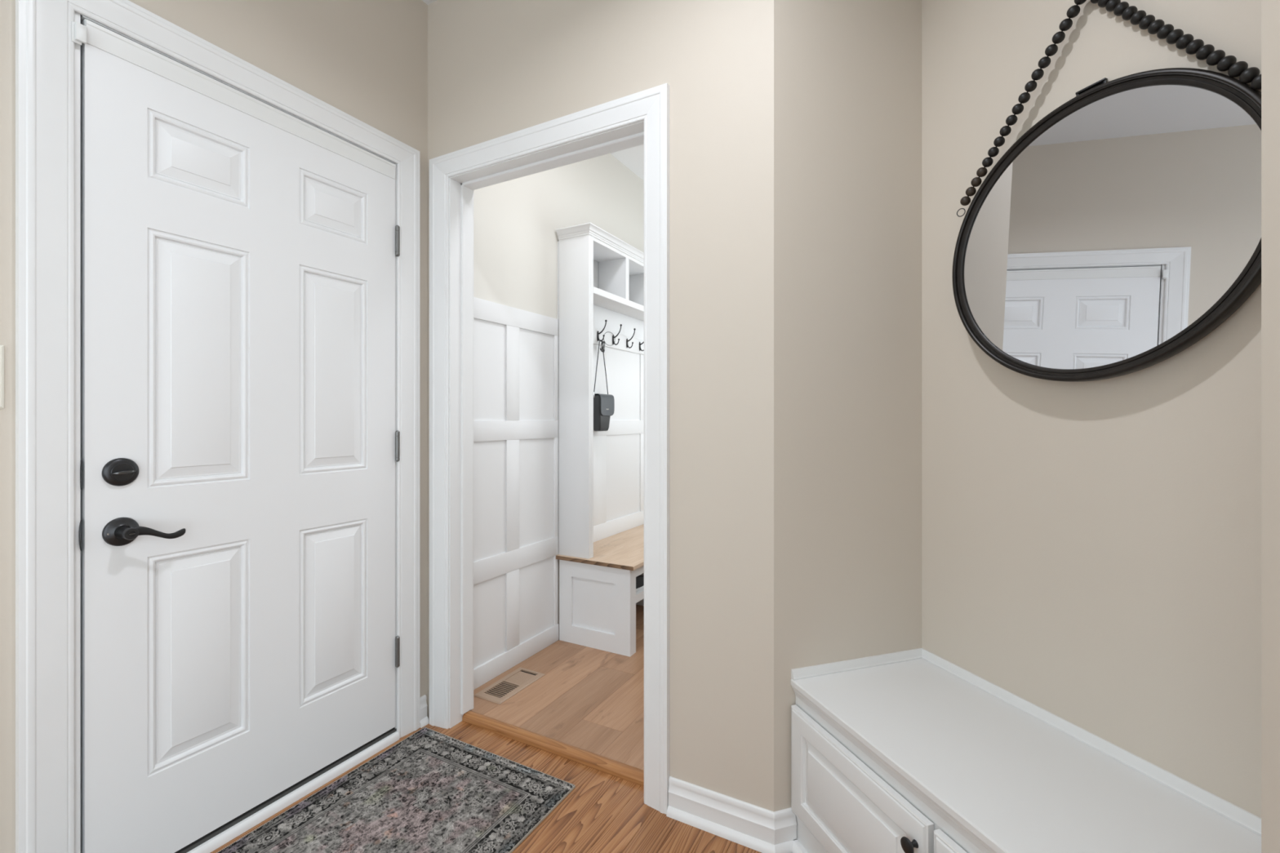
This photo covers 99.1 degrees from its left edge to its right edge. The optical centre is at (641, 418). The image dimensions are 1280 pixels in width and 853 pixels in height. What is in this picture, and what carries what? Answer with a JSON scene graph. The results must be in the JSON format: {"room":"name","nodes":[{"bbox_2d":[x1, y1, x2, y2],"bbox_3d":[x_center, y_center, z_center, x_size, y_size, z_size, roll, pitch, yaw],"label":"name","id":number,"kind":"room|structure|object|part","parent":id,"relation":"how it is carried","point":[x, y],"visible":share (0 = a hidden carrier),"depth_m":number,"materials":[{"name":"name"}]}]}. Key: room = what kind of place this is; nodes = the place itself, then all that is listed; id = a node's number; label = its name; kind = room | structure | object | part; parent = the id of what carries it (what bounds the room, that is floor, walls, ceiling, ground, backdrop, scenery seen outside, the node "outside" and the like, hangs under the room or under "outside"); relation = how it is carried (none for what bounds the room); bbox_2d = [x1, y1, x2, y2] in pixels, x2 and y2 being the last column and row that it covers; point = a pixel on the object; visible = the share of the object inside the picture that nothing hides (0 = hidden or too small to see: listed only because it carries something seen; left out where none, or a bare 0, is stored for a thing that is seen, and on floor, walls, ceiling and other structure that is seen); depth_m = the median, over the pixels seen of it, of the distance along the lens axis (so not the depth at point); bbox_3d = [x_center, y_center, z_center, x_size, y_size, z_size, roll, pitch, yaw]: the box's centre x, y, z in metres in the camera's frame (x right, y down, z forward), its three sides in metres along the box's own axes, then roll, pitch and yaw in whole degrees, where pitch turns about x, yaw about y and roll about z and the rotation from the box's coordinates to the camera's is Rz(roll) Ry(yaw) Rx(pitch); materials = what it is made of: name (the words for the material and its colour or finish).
{"room":"entryway","nodes":[
{"label":"entryway","id":0,"kind":"room"},
{"bbox_2d":[0,0,644,852],"bbox_3d":[-0.788,-0.219,2.332,0.130,2.789,6.640,0,0,28],"label":"wall","id":1,"kind":"structure","parent":0,"point":[516,221],"depth_m":2.36,"materials":[{"name":"white paint"}]},
{"bbox_2d":[0,345,4,408],"bbox_3d":[-1.371,-0.088,1.123,0.009,0.134,0.080,0,0,28],"label":"light switch","id":2,"kind":"object","parent":1,"relation":"attached to","point":[2,347],"visible":1,"depth_m":1.16,"materials":[{"name":"white plastic"}]},
{"bbox_2d":[71,20,86,44],"bbox_3d":[-1.289,-0.883,1.252,0.012,0.046,0.022,0,0,28],"label":"sensor","id":3,"kind":"object","parent":1,"relation":"attached to","point":[78,30],"visible":1,"depth_m":1.25,"materials":[{"name":"white plastic"}]},
{"bbox_3d":[-1.294,-0.883,1.251,0.003,0.046,0.016,0,0,28],"label":"plate","id":4,"kind":"part","parent":3,"relation":"part of","materials":[{"name":"white plastic"}]},
{"bbox_2d":[15,0,419,852],"bbox_3d":[-1.147,0.080,1.654,0.140,2.192,1.033,0,0,28],"label":"trim","id":5,"kind":"structure","parent":1,"relation":"attached to","point":[48,462],"depth_m":1.23,"materials":[{"name":"white paint"}]},
{"bbox_3d":[-1.318,0.080,1.210,0.020,2.192,0.090,0,0,28],"label":"casing leg","id":6,"kind":"part","parent":5,"relation":"part of","materials":[{"name":"white paint"}]},
{"bbox_3d":[-1.309,0.271,1.270,0.039,0.072,0.005,0,0,35],"label":"strike plate","id":7,"kind":"part","parent":5,"relation":"part of","materials":[{"name":"black metal"}]},
{"bbox_3d":[-1.311,0.131,1.272,0.033,0.068,0.004,0,0,33],"label":"strike plate","id":8,"kind":"part","parent":5,"relation":"part of","materials":[{"name":"black metal"}]},
{"bbox_3d":[-0.871,0.080,2.042,0.020,2.192,0.088,0,0,28],"label":"casing leg","id":9,"kind":"part","parent":5,"relation":"part of","materials":[{"name":"white paint"}]},
{"bbox_2d":[80,18,399,852],"bbox_3d":[-1.089,0.100,1.637,0.106,2.060,0.841,0,0,28],"label":"door","id":10,"kind":"structure","parent":1,"relation":"in","point":[240,442],"depth_m":1.51,"materials":[{"name":"white paint"}]},
{"bbox_3d":[-1.192,0.281,1.351,0.011,0.043,0.107,0,0,30],"label":"lever","id":11,"kind":"part","parent":10,"relation":"part of","materials":[{"name":"black metal"}]},
{"bbox_3d":[-1.191,-0.694,1.477,0.009,0.177,0.233,0,0,28],"label":"panel","id":12,"kind":"part","parent":10,"relation":"part of","materials":[{"name":"white paint"}]},
{"bbox_3d":[-1.191,-0.152,1.477,0.009,0.657,0.233,0,0,28],"label":"panel","id":13,"kind":"part","parent":10,"relation":"part of","materials":[{"name":"white paint"}]},
{"bbox_3d":[-1.191,0.625,1.477,0.009,0.554,0.233,0,0,28],"label":"panel","id":14,"kind":"part","parent":10,"relation":"part of","materials":[{"name":"white paint"}]},
{"bbox_3d":[-1.015,-0.694,1.805,0.009,0.177,0.232,0,0,28],"label":"panel","id":15,"kind":"part","parent":10,"relation":"part of","materials":[{"name":"white paint"}]},
{"bbox_3d":[-1.015,-0.152,1.805,0.009,0.657,0.232,0,0,28],"label":"panel","id":16,"kind":"part","parent":10,"relation":"part of","materials":[{"name":"white paint"}]},
{"bbox_3d":[-1.015,0.625,1.805,0.009,0.554,0.232,0,0,28],"label":"panel","id":17,"kind":"part","parent":10,"relation":"part of","materials":[{"name":"white paint"}]},
{"bbox_2d":[174,727,399,852],"bbox_3d":[-1.119,1.157,1.649,0.074,0.056,0.838,0,0,28],"label":"threshold","id":18,"kind":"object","parent":1,"relation":"attached to","point":[230,830],"depth_m":1.66,"materials":[{"name":"white paint"}]},
{"bbox_2d":[419,694,429,728],"bbox_3d":[-0.839,1.123,2.096,0.024,0.104,0.037,0,0,28],"label":"baseboard","id":19,"kind":"structure","parent":1,"relation":"attached to","point":[424,719],"depth_m":2.10,"materials":[{"name":"white paint"}]},
{"bbox_3d":[-0.844,1.123,2.099,0.013,0.104,0.037,0,0,28],"label":"baseboard moulding","id":20,"kind":"part","parent":19,"relation":"part of","materials":[{"name":"white paint"}]},
{"bbox_3d":[-0.839,1.164,2.096,0.024,0.024,0.037,0,0,28],"label":"shoe moulding","id":21,"kind":"part","parent":19,"relation":"part of","materials":[{"name":"white paint"}]},
{"bbox_3d":[-0.606,0.662,2.542,0.009,0.096,0.704,0,0,28],"label":"wainscot rail","id":22,"kind":"part","parent":1,"relation":"part of","materials":[{"name":"white paint"}]},
{"bbox_3d":[-0.606,0.054,2.542,0.009,0.089,0.704,0,0,28],"label":"wainscot rail","id":23,"kind":"part","parent":1,"relation":"part of","materials":[{"name":"white paint"}]},
{"bbox_3d":[-0.606,-0.474,2.542,0.009,0.088,0.704,0,0,28],"label":"wainscot rail","id":24,"kind":"part","parent":1,"relation":"part of","materials":[{"name":"white paint"}]},
{"bbox_2d":[473,623,559,689],"bbox_3d":[-0.605,1.113,2.541,0.013,0.084,0.704,0,0,28],"label":"baseboard","id":25,"kind":"structure","parent":1,"relation":"attached to","point":[493,668],"depth_m":2.54,"materials":[{"name":"white paint"}]},
{"bbox_2d":[210,604,761,852],"bbox_3d":[0.456,1.196,1.595,3.020,0.080,6.520,0,0,28],"label":"floor","id":26,"kind":"structure","parent":0,"point":[604,812],"depth_m":1.95,"materials":[{"name":"brown wood"}]},
{"bbox_2d":[216,727,575,852],"bbox_3d":[-0.825,1.172,1.333,0.695,0.006,1.302,0,0,28],"label":"rug","id":27,"kind":"object","parent":26,"relation":"on","point":[432,791],"visible":1,"depth_m":1.65,"materials":[{"name":"grey carpet"}]},
{"bbox_2d":[473,666,545,704],"bbox_3d":[-0.568,1.152,2.368,0.144,0.007,0.291,0,0,28],"label":"floor vent","id":28,"kind":"object","parent":26,"relation":"in","point":[502,690],"visible":0.99,"depth_m":2.35,"materials":[{"name":"beige metal"}]},
{"bbox_2d":[462,710,644,786],"bbox_3d":[-0.322,1.162,1.944,0.830,0.028,0.042,0,0,28],"label":"threshold","id":29,"kind":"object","parent":26,"relation":"on","point":[617,769],"depth_m":1.91,"materials":[{"name":"orange wood"}]},
{"bbox_2d":[555,222,644,657],"bbox_3d":[0.289,0.087,3.723,0.468,2.136,2.270,0,0,28],"label":"hall tree","id":30,"kind":"object","parent":26,"relation":"on","point":[601,286],"visible":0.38,"depth_m":2.84,"materials":[{"name":"white paint"}]},
{"bbox_3d":[-0.391,0.942,2.838,0.078,0.426,0.018,0,0,28],"label":"frame","id":31,"kind":"part","parent":30,"relation":"part of","materials":[{"name":"white paint"}]},
{"bbox_3d":[-0.346,-0.111,2.815,0.188,1.642,0.019,0,0,28],"label":"panel","id":32,"kind":"part","parent":30,"relation":"part of","materials":[{"name":"white paint"}]},
{"bbox_3d":[-0.242,0.771,2.758,0.260,0.084,0.018,0,0,28],"label":"frame","id":33,"kind":"part","parent":30,"relation":"part of","materials":[{"name":"white paint"}]},
{"bbox_3d":[-0.242,1.111,2.758,0.260,0.089,0.018,0,0,28],"label":"frame","id":34,"kind":"part","parent":30,"relation":"part of","materials":[{"name":"white paint"}]},
{"bbox_3d":[-0.239,0.940,2.764,0.260,0.253,0.006,0,0,28],"label":"panel","id":35,"kind":"part","parent":30,"relation":"part of","materials":[{"name":"white paint"}]},
{"bbox_3d":[0.182,-0.957,3.769,0.214,0.048,2.250,0,0,28],"label":"crown","id":36,"kind":"part","parent":30,"relation":"part of","materials":[{"name":"white paint"}]},
{"bbox_2d":[593,339,614,431],"bbox_3d":[-0.227,-0.191,3.122,0.071,0.526,0.156,0,0,28],"label":"handbag","id":37,"kind":"object","parent":30,"relation":"hanging from","point":[603,404],"visible":0.95,"depth_m":3.08,"materials":[{"name":"grey leather"}]},
{"bbox_2d":[600,331,615,352],"bbox_3d":[-0.201,-0.442,3.160,0.019,0.125,0.119,0,0,43],"label":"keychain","id":38,"kind":"object","parent":30,"relation":"hanging from","point":[602,349],"visible":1,"depth_m":3.14,"materials":[{"name":"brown metal"}]},
{"bbox_3d":[0.177,-0.923,3.786,0.188,0.019,2.187,0,0,28],"label":"panel","id":39,"kind":"part","parent":30,"relation":"part of","materials":[{"name":"white paint"}]},
{"bbox_2d":[593,293,644,320],"bbox_3d":[0.177,-0.666,3.786,0.187,0.019,2.186,0,0,28],"label":"shelf","id":40,"kind":"object","parent":30,"relation":"attached to","point":[609,303],"depth_m":3.20,"materials":[{"name":"white paint"}]},
{"bbox_3d":[0.098,-0.475,3.829,0.018,0.092,2.186,0,0,28],"label":"hook rail","id":41,"kind":"part","parent":30,"relation":"part of","materials":[{"name":"white paint"}]},
{"bbox_3d":[0.094,0.056,3.831,0.009,0.088,2.186,0,0,28],"label":"rail","id":42,"kind":"part","parent":30,"relation":"part of","materials":[{"name":"white paint"}]},
{"bbox_3d":[0.094,0.664,3.831,0.009,0.092,2.186,0,0,28],"label":"rail","id":43,"kind":"part","parent":30,"relation":"part of","materials":[{"name":"white paint"}]},
{"bbox_3d":[-0.090,0.942,2.676,0.086,0.426,0.018,0,0,28],"label":"frame","id":44,"kind":"part","parent":30,"relation":"part of","materials":[{"name":"white paint"}]},
{"bbox_3d":[-0.047,0.942,2.686,0.020,0.426,0.040,0,0,28],"label":"post","id":45,"kind":"part","parent":30,"relation":"part of","materials":[{"name":"white paint"}]},
{"bbox_2d":[635,575,644,592],"bbox_3d":[-0.019,0.839,2.855,0.083,0.096,0.200,0,0,28],"label":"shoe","id":46,"kind":"object","parent":30,"relation":"on","point":[640,579],"visible":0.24,"depth_m":2.80,"materials":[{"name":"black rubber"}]},
{"bbox_3d":[0.476,0.894,3.658,0.020,0.040,2.167,0,0,28],"label":"rail","id":47,"kind":"part","parent":30,"relation":"part of","materials":[{"name":"white paint"}]},
{"bbox_3d":[0.476,0.756,3.658,0.020,0.054,2.167,0,0,28],"label":"rail","id":48,"kind":"part","parent":30,"relation":"part of","materials":[{"name":"white paint"}]},
{"bbox_2d":[791,658,1261,852],"bbox_3d":[0.758,0.946,1.113,0.488,0.460,0.955,0,0,-18],"label":"storage bench","id":49,"kind":"object","parent":26,"relation":"on","point":[913,756],"visible":1,"depth_m":1.15,"materials":[{"name":"white paint"}]},
{"bbox_3d":[0.559,1.164,1.050,0.025,0.024,0.954,0,0,-18],"label":"shoe moulding","id":50,"kind":"part","parent":49,"relation":"part of","materials":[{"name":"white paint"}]},
{"bbox_3d":[0.486,0.928,1.276,0.018,0.286,0.465,0,0,-18],"label":"door panel","id":51,"kind":"part","parent":49,"relation":"part of","materials":[{"name":"white paint"}]},
{"bbox_3d":[0.529,0.839,1.073,0.027,0.031,0.031,0,0,-18],"label":"knob","id":52,"kind":"part","parent":49,"relation":"part of","materials":[{"name":"black metal"}]},
{"bbox_3d":[0.633,0.928,0.822,0.018,0.286,0.464,0,0,-18],"label":"door panel","id":53,"kind":"part","parent":49,"relation":"part of","materials":[{"name":"white paint"}]},
{"bbox_2d":[791,648,1261,836],"bbox_3d":[0.775,0.703,1.119,0.454,0.025,0.956,0,0,-18],"label":"trim","id":54,"kind":"structure","parent":49,"relation":"on","point":[1230,811],"depth_m":1.25,"materials":[{"name":"white paint"}]},
{"bbox_3d":[0.630,0.703,1.568,0.454,0.025,0.013,0,0,-18],"label":"moulding","id":55,"kind":"part","parent":54,"relation":"part of","materials":[{"name":"white paint"}]},
{"bbox_2d":[422,0,644,180],"bbox_3d":[0.484,-1.663,1.648,3.020,0.100,6.640,0,0,28],"label":"ceiling","id":56,"kind":"structure","parent":0,"point":[633,157],"depth_m":3.38,"materials":[{"name":"white paint"}]},
{"bbox_2d":[427,0,773,811],"bbox_3d":[-0.209,-0.219,1.861,1.356,2.789,0.119,0,0,28],"label":"wall","id":57,"kind":"structure","parent":0,"point":[496,68],"depth_m":1.59,"materials":[{"name":"beige paint"}]},
{"bbox_2d":[429,83,669,813],"bbox_3d":[-0.340,0.089,1.920,1.014,2.172,0.139,0,0,28],"label":"trim","id":58,"kind":"structure","parent":57,"relation":"attached to","point":[641,117],"depth_m":2.02,"materials":[{"name":"white paint"}]},
{"bbox_3d":[-0.775,0.089,2.087,0.090,2.172,0.020,0,0,28],"label":"casing leg","id":59,"kind":"part","parent":58,"relation":"part of","materials":[{"name":"white paint"}]},
{"bbox_3d":[0.042,0.089,1.647,0.084,2.172,0.020,0,0,28],"label":"casing leg","id":60,"kind":"part","parent":58,"relation":"part of","materials":[{"name":"white paint"}]},
{"bbox_2d":[666,776,775,852],"bbox_3d":[0.221,1.123,1.548,0.323,0.104,0.024,0,0,28],"label":"baseboard","id":61,"kind":"structure","parent":57,"relation":"attached to","point":[744,824],"depth_m":1.54,"materials":[{"name":"white paint"}]},
{"bbox_3d":[0.221,1.164,1.548,0.323,0.024,0.024,0,0,28],"label":"shoe moulding","id":62,"kind":"part","parent":61,"relation":"part of","materials":[{"name":"white paint"}]},
{"bbox_2d":[773,0,921,811],"bbox_3d":[0.587,-0.219,1.613,0.508,2.789,0.100,0,0,-18],"label":"wall","id":63,"kind":"structure","parent":0,"point":[847,73],"depth_m":1.56,"materials":[{"name":"beige paint"}]},
{"bbox_2d":[773,807,796,852],"bbox_3d":[0.390,1.123,1.484,0.074,0.104,0.024,0,0,-18],"label":"baseboard","id":64,"kind":"structure","parent":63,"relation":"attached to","point":[785,823],"depth_m":1.49,"materials":[{"name":"white paint"}]},
{"bbox_3d":[0.390,1.164,1.484,0.074,0.024,0.025,0,0,-18],"label":"shoe moulding","id":65,"kind":"part","parent":64,"relation":"part of","materials":[{"name":"white paint"}]},
{"bbox_2d":[921,0,1261,817],"bbox_3d":[1.039,-0.219,1.204,0.100,2.789,1.157,0,0,-18],"label":"wall","id":66,"kind":"structure","parent":0,"point":[1091,550],"depth_m":1.21,"materials":[{"name":"beige paint"}]},
{"bbox_2d":[951,0,1261,382],"bbox_3d":[0.962,-0.509,1.185,0.059,0.857,0.628,0,0,-21],"label":"round mirror","id":67,"kind":"object","parent":66,"relation":"attached to","point":[1122,228],"visible":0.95,"depth_m":1.12,"materials":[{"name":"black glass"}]},
{"bbox_2d":[1261,0,1279,852],"bbox_3d":[0.126,-0.219,-0.534,0.120,2.789,2.458,0,0,28],"label":"wall","id":68,"kind":"structure","parent":0,"point":[1270,9],"depth_m":0.56,"materials":[{"name":"beige paint"}]}
]}

